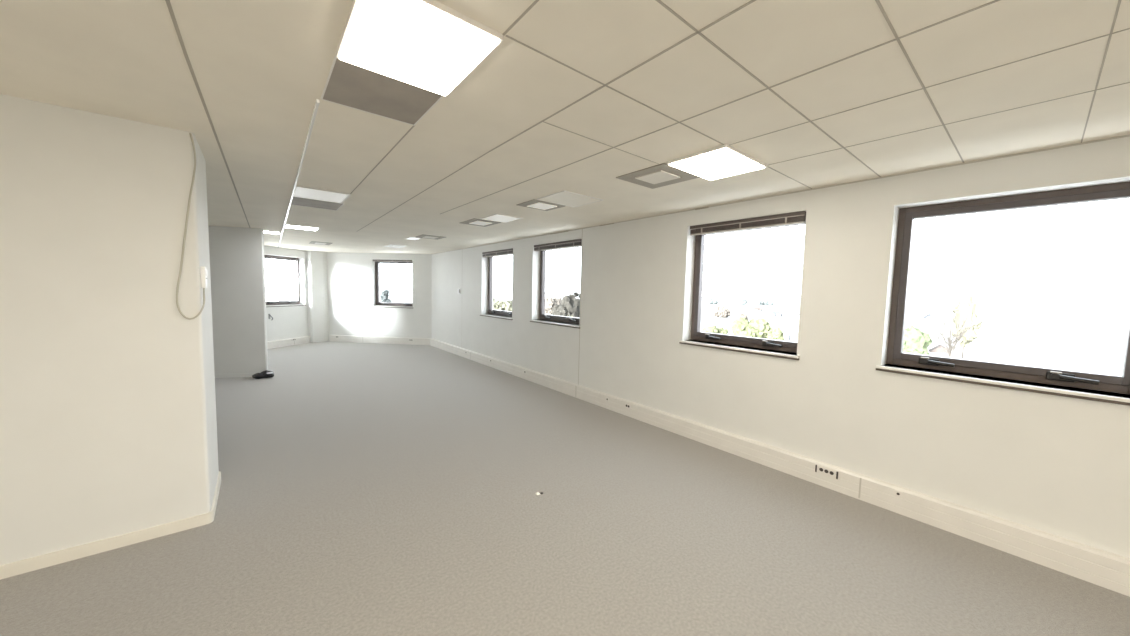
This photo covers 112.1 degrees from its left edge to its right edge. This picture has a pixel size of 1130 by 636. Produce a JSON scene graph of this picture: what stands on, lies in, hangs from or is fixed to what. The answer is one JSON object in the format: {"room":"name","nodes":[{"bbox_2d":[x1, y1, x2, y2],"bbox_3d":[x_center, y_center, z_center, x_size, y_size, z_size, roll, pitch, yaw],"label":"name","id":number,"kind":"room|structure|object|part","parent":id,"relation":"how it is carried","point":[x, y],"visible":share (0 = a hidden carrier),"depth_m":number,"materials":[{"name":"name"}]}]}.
{"room":"open-plan office","nodes":[
{"label":"open-plan office","id":0,"kind":"room"},
{"bbox_2d":[0,94,218,564],"bbox_3d":[-3.673,0.120,2.248,2.285,2.747,0.765,-2,5,-39],"label":"wall","id":1,"kind":"structure","parent":0,"point":[108,421],"depth_m":2.37,"materials":[{"name":"paint"}]},
{"bbox_2d":[0,471,220,579],"bbox_3d":[-3.699,1.451,2.348,2.299,0.078,0.793,-2,5,-39],"label":"baseboard","id":2,"kind":"structure","parent":1,"relation":"attached to","point":[73,553],"depth_m":2.45,"materials":[{"name":"plastic"}]},
{"bbox_2d":[176,133,204,318],"bbox_3d":[-2.583,-0.618,2.605,0.142,1.253,0.092,-2,5,-39],"label":"cable","id":3,"kind":"object","parent":1,"relation":"attached to","point":[191,137],"visible":0.98,"depth_m":2.57,"materials":[{"name":"beige plastic"}]},
{"bbox_2d":[200,267,207,287],"bbox_3d":[-2.571,-0.289,2.710,0.031,0.150,0.104,-2,5,-39],"label":"wall switch","id":4,"kind":"object","parent":1,"relation":"attached to","point":[203,270],"visible":1,"depth_m":2.67,"materials":[{"name":"white plastic"}]},
{"bbox_2d":[208,226,267,373],"bbox_3d":[-7.838,-0.370,7.744,2.700,2.747,3.905,-2,5,-39],"label":"wall partition","id":5,"kind":"structure","parent":0,"point":[237,259],"depth_m":6.96,"materials":[{"name":"paint"}]},
{"bbox_2d":[215,373,255,377],"bbox_3d":[-7.052,1.058,6.791,2.920,0.070,0.016,0,4,-14],"label":"baseboard","id":6,"kind":"structure","parent":5,"relation":"attached to","point":[242,374],"depth_m":7.01,"materials":[{"name":"paint"}]},
{"bbox_2d":[264,245,307,340],"bbox_3d":[-8.224,-0.500,9.427,0.300,2.747,4.880,2,4,11],"label":"wall","id":7,"kind":"structure","parent":0,"point":[288,322],"depth_m":10.84,"materials":[{"name":"paint"}]},
{"bbox_2d":[264,255,305,306],"bbox_3d":[-7.944,-1.025,10.614,0.290,1.400,1.356,2,4,11],"label":"window","id":8,"kind":"structure","parent":7,"relation":"in","point":[268,303],"depth_m":10.92,"materials":[{"name":"black metal"}]},
{"bbox_3d":[-7.920,-0.355,10.654,0.210,0.022,1.356,2,4,11],"label":"sill","id":9,"kind":"part","parent":8,"relation":"part of","materials":[{"name":"white paint"}]},
{"bbox_2d":[267,336,309,348],"bbox_3d":[-8.090,0.780,9.406,0.064,0.205,4.320,2,4,11],"label":"baseboard","id":10,"kind":"structure","parent":7,"relation":"attached to","point":[306,339],"depth_m":10.70,"materials":[{"name":"plastic"}]},
{"bbox_2d":[306,251,328,342],"bbox_3d":[-7.530,-0.636,11.576,0.347,2.747,0.510,2,4,7],"label":"column","id":11,"kind":"structure","parent":0,"point":[317,279],"depth_m":11.48,"materials":[{"name":"paint"}]},
{"bbox_2d":[327,252,431,337],"bbox_3d":[-5.818,-0.611,11.785,3.628,2.747,0.300,2,4,5],"label":"wall","id":12,"kind":"structure","parent":0,"point":[351,276],"depth_m":11.65,"materials":[{"name":"paint"}]},
{"bbox_2d":[329,335,430,344],"bbox_3d":[-5.696,0.674,11.680,3.248,0.205,0.064,2,4,5],"label":"baseboard","id":13,"kind":"structure","parent":12,"relation":"attached to","point":[342,338],"depth_m":11.65,"materials":[{"name":"plastic"}]},
{"bbox_2d":[371,260,412,307],"bbox_3d":[-5.242,-1.047,11.667,1.341,1.450,0.290,2,4,5],"label":"window","id":14,"kind":"structure","parent":12,"relation":"in","point":[378,303],"depth_m":11.75,"materials":[{"name":"black metal"}]},
{"bbox_3d":[-5.262,-0.350,11.677,1.341,0.022,0.210,2,4,5],"label":"sill","id":15,"kind":"part","parent":14,"relation":"part of","materials":[{"name":"white paint"}]},
{"bbox_2d":[373,259,411,261],"bbox_3d":[-5.232,-1.750,11.540,1.245,0.081,0.060,2,4,5],"label":"blind","id":16,"kind":"object","parent":14,"relation":"attached to","point":[373,259],"visible":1,"depth_m":11.52,"materials":[{"name":"grey metal"}]},
{"bbox_3d":[-5.233,-1.718,11.543,1.237,0.016,0.050,2,4,5],"label":"rail","id":17,"kind":"part","parent":16,"relation":"part of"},
{"bbox_2d":[0,341,1129,635],"bbox_3d":[-2.849,1.436,4.790,6.682,0.200,17.205,-2,5,-39],"label":"floor","id":18,"kind":"structure","parent":0,"point":[367,489],"depth_m":2.59,"materials":[{"name":"grey carpet"}]},
{"bbox_2d":[252,370,273,378],"bbox_3d":[-5.572,1.039,7.020,0.323,0.144,0.178,-2,5,-39],"label":"bag","id":19,"kind":"object","parent":18,"relation":"on","point":[267,373],"visible":1,"depth_m":6.98,"materials":[{"name":"black"}]},
{"bbox_2d":[0,0,1129,253],"bbox_3d":[-2.779,-1.526,4.578,6.682,0.252,17.205,-2,5,-39],"label":"ceiling","id":20,"kind":"structure","parent":0,"point":[575,96],"depth_m":1.96,"materials":[{"name":"tile"}]},
{"bbox_2d":[264,231,279,233],"bbox_3d":[-5.788,-1.668,7.377,0.405,0.010,0.380,-2,5,-39],"label":"recessed light","id":21,"kind":"object","parent":20,"relation":"in","point":[269,232],"visible":0.59,"depth_m":7.41,"materials":[{"name":"white plastic"}]},
{"bbox_2d":[278,99,319,247],"bbox_3d":[-4.649,-1.562,6.303,0.015,0.016,10.772,-2,5,-38],"label":"trim","id":22,"kind":"structure","parent":20,"relation":"attached to","point":[317,102],"depth_m":2.83,"materials":[{"name":"white metal"}]},
{"bbox_2d":[284,224,318,230],"bbox_3d":[-4.648,-1.594,6.713,0.475,0.010,0.430,-2,5,-39],"label":"recessed light","id":23,"kind":"object","parent":20,"relation":"in","point":[286,225],"visible":1,"depth_m":6.69,"materials":[{"name":"white plastic"}]},
{"bbox_2d":[289,197,343,210],"bbox_3d":[-3.084,-1.416,4.713,0.524,0.007,0.564,-2,5,-39],"label":"ceiling vent","id":24,"kind":"object","parent":20,"relation":"in","point":[297,201],"visible":0.83,"depth_m":4.72,"materials":[{"name":"white metal"}]},
{"bbox_2d":[309,241,331,244],"bbox_3d":[-5.875,-1.794,9.137,0.420,0.014,0.600,-2,5,-39],"label":"recessed light","id":25,"kind":"object","parent":20,"relation":"in","point":[311,242],"visible":1,"depth_m":9.09,"materials":[{"name":"white plastic"}]},
{"bbox_2d":[291,186,350,203],"bbox_3d":[-2.734,-1.373,4.252,0.505,0.010,0.580,-2,5,-39],"label":"recessed light","id":26,"kind":"object","parent":20,"relation":"in","point":[300,191],"visible":0.91,"depth_m":4.23,"materials":[{"name":"white plastic"}]},
{"bbox_2d":[321,54,443,125],"bbox_3d":[-0.965,-1.173,2.007,0.494,0.006,0.520,-2,5,-39],"label":"ceiling vent","id":27,"kind":"object","parent":20,"relation":"in","point":[347,84],"visible":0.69,"depth_m":1.99,"materials":[{"name":"white metal"}]},
{"bbox_2d":[384,244,405,247],"bbox_3d":[-4.205,-1.775,9.424,0.380,0.014,0.650,-2,5,-39],"label":"recessed light","id":28,"kind":"object","parent":20,"relation":"in","point":[390,245],"visible":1,"depth_m":9.37,"materials":[{"name":"white plastic"}]},
{"bbox_2d":[405,237,421,239],"bbox_3d":[-3.124,-1.637,7.829,0.220,0.010,0.400,-2,5,-39],"label":"recessed light","id":29,"kind":"object","parent":20,"relation":"in","point":[409,238],"visible":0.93,"depth_m":7.81,"materials":[{"name":"white plastic"}]},
{"bbox_2d":[336,0,502,96],"bbox_3d":[-0.620,-1.123,1.579,0.494,0.028,0.585,-2,5,-39],"label":"recessed light","id":30,"kind":"object","parent":20,"relation":"in","point":[430,45],"visible":1,"depth_m":1.52,"materials":[{"name":"white plastic"}]},
{"bbox_2d":[416,234,445,239],"bbox_3d":[-2.677,-1.606,7.561,0.460,0.014,0.480,-2,5,-39],"label":"ceiling vent","id":31,"kind":"object","parent":20,"relation":"in","point":[422,235],"visible":1,"depth_m":7.52,"materials":[{"name":"white metal"}]},
{"bbox_2d":[460,218,500,226],"bbox_3d":[-1.293,-1.446,5.781,0.440,0.014,0.520,-2,5,-39],"label":"ceiling vent","id":32,"kind":"object","parent":20,"relation":"in","point":[478,222],"visible":1,"depth_m":5.72,"materials":[{"name":"white metal"}]},
{"bbox_3d":[-1.284,-1.446,5.794,0.246,0.014,0.286,-2,5,-39],"label":"plate","id":33,"kind":"part","parent":32,"relation":"part of","materials":[{"name":"white metal"}]},
{"bbox_2d":[480,214,523,222],"bbox_3d":[-0.902,-1.411,5.391,0.420,0.010,0.500,-2,5,-39],"label":"recessed light","id":34,"kind":"object","parent":20,"relation":"in","point":[502,218],"visible":1,"depth_m":5.37,"materials":[{"name":"white plastic"}]},
{"bbox_2d":[517,199,564,210],"bbox_3d":[-0.285,-1.331,4.508,0.450,0.014,0.375,-2,5,-39],"label":"ceiling vent","id":35,"kind":"object","parent":20,"relation":"in","point":[535,204],"visible":1,"depth_m":4.47,"materials":[{"name":"white metal"}]},
{"bbox_3d":[-0.275,-1.332,4.526,0.266,0.014,0.256,-2,5,-39],"label":"plate","id":36,"kind":"part","parent":35,"relation":"part of","materials":[{"name":"white metal"}]},
{"bbox_2d":[537,190,602,206],"bbox_3d":[0.052,-1.302,4.181,0.545,0.010,0.490,-2,5,-39],"label":"recessed light","id":37,"kind":"object","parent":20,"relation":"in","point":[566,198],"visible":1,"depth_m":4.15,"materials":[{"name":"white plastic"}]},
{"bbox_2d":[616,163,699,188],"bbox_3d":[0.806,-1.219,3.299,0.508,0.014,0.515,-2,5,-39],"label":"ceiling vent","id":38,"kind":"object","parent":20,"relation":"in","point":[659,175],"visible":0.98,"depth_m":3.26,"materials":[{"name":"white metal"}]},
{"bbox_3d":[0.801,-1.219,3.296,0.266,0.014,0.281,-2,5,-39],"label":"plate","id":39,"kind":"part","parent":38,"relation":"part of","materials":[{"name":"white metal"}]},
{"bbox_2d":[667,144,766,179],"bbox_3d":[1.167,-1.176,2.917,0.610,0.028,0.477,-2,5,-39],"label":"recessed light","id":40,"kind":"object","parent":20,"relation":"in","point":[721,161],"visible":1,"depth_m":2.85,"materials":[{"name":"white plastic"}]},
{"bbox_2d":[432,137,1129,558],"bbox_3d":[0.684,-0.035,5.874,0.300,2.747,14.670,-2,5,-39],"label":"wall","id":41,"kind":"structure","parent":0,"point":[1056,465],"depth_m":3.39,"materials":[{"name":"paint"}]},
{"bbox_2d":[480,251,512,319],"bbox_3d":[-1.423,-0.744,8.412,0.290,1.470,1.446,-2,5,-39],"label":"window","id":42,"kind":"structure","parent":41,"relation":"in","point":[491,311],"depth_m":8.89,"materials":[{"name":"black metal"}]},
{"bbox_3d":[-1.471,-0.039,8.437,0.210,0.022,1.446,-2,5,-39],"label":"sill","id":43,"kind":"part","parent":42,"relation":"part of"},
{"bbox_2d":[482,248,512,256],"bbox_3d":[-1.476,-1.414,8.293,0.059,0.111,1.345,-2,5,-39],"label":"blind","id":44,"kind":"object","parent":42,"relation":"attached to","point":[508,251],"visible":0.9,"depth_m":8.22,"materials":[{"name":"grey metal"}]},
{"bbox_3d":[-1.476,-1.367,8.297,0.050,0.016,1.337,-2,5,-39],"label":"rail","id":45,"kind":"part","parent":44,"relation":"part of","materials":[{"name":"grey metal"}]},
{"bbox_3d":[-1.345,-0.767,8.473,0.090,1.430,1.390,-2,5,-39],"label":"frame","id":46,"kind":"part","parent":42,"relation":"part of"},
{"bbox_3d":[-1.351,-0.771,8.455,0.082,1.334,1.323,-2,5,-39],"label":"sash","id":47,"kind":"part","parent":42,"relation":"part of","materials":[{"name":"black metal"}]},
{"bbox_2d":[530,242,580,328],"bbox_3d":[-0.096,-0.605,6.765,0.290,1.450,1.446,-2,5,-39],"label":"window","id":48,"kind":"structure","parent":41,"relation":"in","point":[542,316],"depth_m":7.22,"materials":[{"name":"black metal"}]},
{"bbox_3d":[-0.143,0.090,6.789,0.210,0.022,1.446,-2,5,-39],"label":"sill","id":49,"kind":"part","parent":48,"relation":"part of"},
{"bbox_2d":[534,239,581,250],"bbox_3d":[-0.148,-1.266,6.647,0.059,0.111,1.345,-2,5,-39],"label":"blind","id":50,"kind":"object","parent":48,"relation":"attached to","point":[556,245],"visible":0.97,"depth_m":6.57,"materials":[{"name":"grey metal"}]},
{"bbox_3d":[-0.148,-1.218,6.651,0.050,0.016,1.337,-2,5,-39],"label":"rail","id":51,"kind":"part","parent":50,"relation":"part of","materials":[{"name":"grey metal"}]},
{"bbox_3d":[-0.024,-0.632,6.808,0.082,1.314,1.323,-2,5,-39],"label":"sash","id":52,"kind":"part","parent":48,"relation":"part of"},
{"bbox_2d":[578,229,582,384],"bbox_3d":[0.249,-0.167,6.169,0.003,2.547,0.012,-2,5,-39],"label":"trim","id":53,"kind":"structure","parent":41,"relation":"attached to","point":[582,229],"depth_m":6.16,"materials":[{"name":"grey"}]},
{"bbox_2d":[679,215,805,359],"bbox_3d":[1.958,-0.355,4.219,0.290,1.430,1.336,-2,5,-39],"label":"window","id":54,"kind":"structure","parent":41,"relation":"in","point":[787,347],"depth_m":4.44,"materials":[{"name":"black metal"}]},
{"bbox_3d":[1.754,0.232,4.516,0.063,0.054,0.211,-2,5,-39],"label":"handle","id":55,"kind":"part","parent":54,"relation":"part of","materials":[{"name":"silver metal"}]},
{"bbox_3d":[1.911,0.330,4.243,0.210,0.022,1.336,-2,5,-39],"label":"sill","id":56,"kind":"part","parent":54,"relation":"part of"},
{"bbox_2d":[689,211,805,235],"bbox_3d":[1.902,-1.005,4.099,0.059,0.111,1.235,-2,5,-39],"label":"blind","id":57,"kind":"object","parent":54,"relation":"attached to","point":[702,229],"visible":0.98,"depth_m":4.00,"materials":[{"name":"grey metal"}]},
{"bbox_3d":[1.902,-0.958,4.104,0.050,0.016,1.227,-2,5,-39],"label":"rail","id":58,"kind":"part","parent":57,"relation":"part of","materials":[{"name":"grey metal"}]},
{"bbox_3d":[2.173,0.279,3.996,0.063,0.054,0.211,-2,5,-39],"label":"handle","id":59,"kind":"part","parent":54,"relation":"part of","materials":[{"name":"silver metal"}]},
{"bbox_2d":[430,338,1129,596],"bbox_3d":[0.519,1.237,5.843,0.064,0.205,14.650,-2,5,-39],"label":"baseboard","id":60,"kind":"structure","parent":41,"relation":"attached to","point":[1105,569],"depth_m":3.13,"materials":[{"name":"paint"}]},
{"bbox_2d":[434,134,1129,253],"bbox_3d":[0.604,-1.394,5.674,0.004,0.011,14.650,-2,5,-39],"label":"trim","id":61,"kind":"structure","parent":41,"relation":"attached to","point":[1129,134],"depth_m":3.07,"materials":[{"name":"grey"}]},
{"bbox_2d":[815,465,837,478],"bbox_3d":[2.386,1.403,3.468,0.011,0.066,0.177,-2,5,-39],"label":"power outlet","id":62,"kind":"object","parent":41,"relation":"attached to","point":[819,469],"visible":1,"depth_m":3.46,"materials":[{"name":"plastic"}]},
{"bbox_2d":[894,490,901,498],"bbox_3d":[2.700,1.429,3.079,0.010,0.060,0.045,-2,5,-39],"label":"power outlet","id":63,"kind":"object","parent":41,"relation":"attached to","point":[898,494],"visible":1,"depth_m":3.08,"materials":[{"name":"plastic"}]},
{"bbox_2d":[876,182,1129,405],"bbox_3d":[3.141,-0.200,2.753,0.290,1.365,1.266,-2,5,-39],"label":"window","id":64,"kind":"structure","parent":41,"relation":"in","point":[1100,382],"depth_m":2.79,"materials":[{"name":"black metal"}]},
{"bbox_3d":[2.955,0.356,3.026,0.063,0.054,0.211,-2,5,-39],"label":"handle","id":65,"kind":"part","parent":64,"relation":"part of","materials":[{"name":"silver metal"}]},
{"bbox_3d":[3.095,0.453,2.775,0.210,0.022,1.266,-2,5,-39],"label":"sill","id":66,"kind":"part","parent":64,"relation":"part of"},
{"bbox_3d":[3.362,0.402,2.522,0.063,0.054,0.211,-2,5,-39],"label":"handle","id":67,"kind":"part","parent":64,"relation":"part of","materials":[{"name":"silver metal"}]},
{"label":"outside","id":68,"kind":"structure","parent":0,"visible":0},
{"bbox_2d":[265,287,1129,375],"bbox_3d":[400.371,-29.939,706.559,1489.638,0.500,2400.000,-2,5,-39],"label":"ground","id":69,"kind":"structure","parent":68,"point":[1093,340],"depth_m":149.86,"materials":[{"name":"white"}]},
{"bbox_2d":[380,289,391,301],"bbox_3d":[-29.729,0.327,63.362,2.070,10.409,1.767,-2,5,-39],"label":"slender tree","id":70,"kind":"object","parent":69,"relation":"on","point":[384,294],"visible":0.46,"depth_m":62.50,"materials":[{"name":"green plant"}]},
{"bbox_2d":[493,297,511,310],"bbox_3d":[-31.326,-4.468,182.530,16.379,11.617,17.984,-2,5,-39],"label":"leafy tree","id":71,"kind":"object","parent":69,"relation":"on","point":[505,304],"visible":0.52,"depth_m":176.50,"materials":[{"name":"green plant"}]},
{"bbox_2d":[545,296,561,314],"bbox_3d":[-2.703,-1.021,99.242,7.940,9.292,7.754,-2,5,-39],"label":"leafy tree","id":72,"kind":"object","parent":69,"relation":"on","point":[550,302],"visible":0.23,"depth_m":96.64,"materials":[{"name":"green plant"}]},
{"bbox_2d":[552,291,579,317],"bbox_3d":[1.256,0.785,62.545,6.311,11.095,6.805,0,4,-13],"label":"tree","id":73,"kind":"object","parent":69,"relation":"on","point":[570,305],"visible":0.35,"depth_m":60.92,"materials":[{"name":"green plant"}]},
{"bbox_2d":[708,298,717,304],"bbox_3d":[158.657,-17.458,408.368,10.726,7.977,11.337,-2,5,-39],"label":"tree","id":74,"kind":"object","parent":69,"relation":"on","point":[710,301],"visible":0.94,"depth_m":405.09,"materials":[{"name":"green plant"}]},
{"bbox_2d":[702,325,727,333],"bbox_3d":[33.022,3.537,83.682,5.490,4.114,5.293,-2,5,-39],"label":"round bush","id":75,"kind":"object","parent":69,"relation":"on","point":[712,329],"visible":0.53,"depth_m":82.20,"materials":[{"name":"green plant"}]},
{"bbox_2d":[713,305,730,317],"bbox_3d":[73.727,-2.568,179.428,8.051,6.635,8.646,-2,5,-39],"label":"leafy tree","id":76,"kind":"object","parent":69,"relation":"on","point":[721,312],"visible":0.97,"depth_m":176.93,"materials":[{"name":"green plant"}]},
{"bbox_2d":[735,312,748,320],"bbox_3d":[70.453,-0.321,151.611,5.010,4.185,5.023,-2,5,-39],"label":"leafy tree","id":77,"kind":"object","parent":69,"relation":"on","point":[743,314],"visible":0.6,"depth_m":150.01,"materials":[{"name":"green plant"}]},
{"bbox_2d":[730,317,771,338],"bbox_3d":[41.041,2.954,83.401,8.350,6.279,7.957,-2,5,-39],"label":"leafy tree","id":78,"kind":"object","parent":69,"relation":"on","point":[758,328],"visible":0.73,"depth_m":81.44,"materials":[{"name":"green plant"}]},
{"bbox_2d":[750,299,762,304],"bbox_3d":[212.620,-16.110,421.692,14.471,10.634,14.921,-2,5,-39],"label":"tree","id":79,"kind":"object","parent":69,"relation":"on","point":[753,301],"visible":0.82,"depth_m":416.93,"materials":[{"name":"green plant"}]},
{"bbox_2d":[751,308,762,313],"bbox_3d":[114.000,-4.366,225.271,4.650,3.500,6.385,1,4,0],"label":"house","id":80,"kind":"structure","parent":69,"relation":"on","point":[754,310],"depth_m":222.49,"materials":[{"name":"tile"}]},
{"bbox_2d":[763,300,773,305],"bbox_3d":[225.272,-16.236,422.178,11.465,8.106,11.735,-2,5,-39],"label":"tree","id":81,"kind":"object","parent":69,"relation":"on","point":[768,302],"visible":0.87,"depth_m":419.07,"materials":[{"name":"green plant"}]},
{"bbox_2d":[767,327,784,340],"bbox_3d":[42.061,4.032,75.623,2.873,4.669,3.309,-2,5,-39],"label":"leafy tree","id":82,"kind":"object","parent":69,"relation":"on","point":[776,333],"visible":0.74,"depth_m":74.94,"materials":[{"name":"green plant"}]},
{"bbox_2d":[770,311,783,318],"bbox_3d":[99.891,-1.403,179.070,5.549,3.500,7.670,3,4,22],"label":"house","id":83,"kind":"structure","parent":69,"relation":"on","point":[773,315],"depth_m":176.00,"materials":[{"name":"white"}]},
{"bbox_2d":[786,330,797,341],"bbox_3d":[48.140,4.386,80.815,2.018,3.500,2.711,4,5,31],"label":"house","id":84,"kind":"structure","parent":69,"relation":"on","point":[791,334],"depth_m":79.81,"materials":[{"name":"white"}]},
{"bbox_2d":[790,314,798,322],"bbox_3d":[93.891,0.197,154.663,3.490,3.500,4.815,5,5,40],"label":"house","id":85,"kind":"structure","parent":69,"relation":"on","point":[794,318],"depth_m":153.01,"materials":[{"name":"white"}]},
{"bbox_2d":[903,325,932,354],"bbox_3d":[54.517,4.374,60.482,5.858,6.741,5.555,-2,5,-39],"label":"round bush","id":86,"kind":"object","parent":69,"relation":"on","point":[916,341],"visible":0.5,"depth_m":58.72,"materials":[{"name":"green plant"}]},
{"bbox_2d":[923,314,936,326],"bbox_3d":[146.757,0.847,152.777,3.853,4.965,5.246,4,5,34],"label":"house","id":87,"kind":"structure","parent":69,"relation":"on","point":[926,321],"depth_m":151.11,"materials":[{"name":"white"}]},
{"bbox_2d":[929,344,947,356],"bbox_3d":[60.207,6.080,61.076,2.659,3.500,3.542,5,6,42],"label":"house","id":88,"kind":"structure","parent":69,"relation":"on","point":[939,350],"depth_m":59.96,"materials":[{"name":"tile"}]},
{"bbox_2d":[924,306,981,356],"bbox_3d":[44.591,3.553,43.644,4.741,10.289,3.800,0,4,-18],"label":"bare tree","id":89,"kind":"object","parent":69,"relation":"on","point":[949,348],"visible":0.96,"depth_m":43.79,"materials":[{"name":"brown plant"}]},
{"bbox_2d":[952,294,982,358],"bbox_3d":[69.209,1.812,65.558,3.894,11.803,3.838,-2,5,-39],"label":"leafy tree","id":90,"kind":"object","parent":69,"relation":"on","point":[970,335],"visible":0.78,"depth_m":64.88,"materials":[{"name":"green plant"}]}
]}

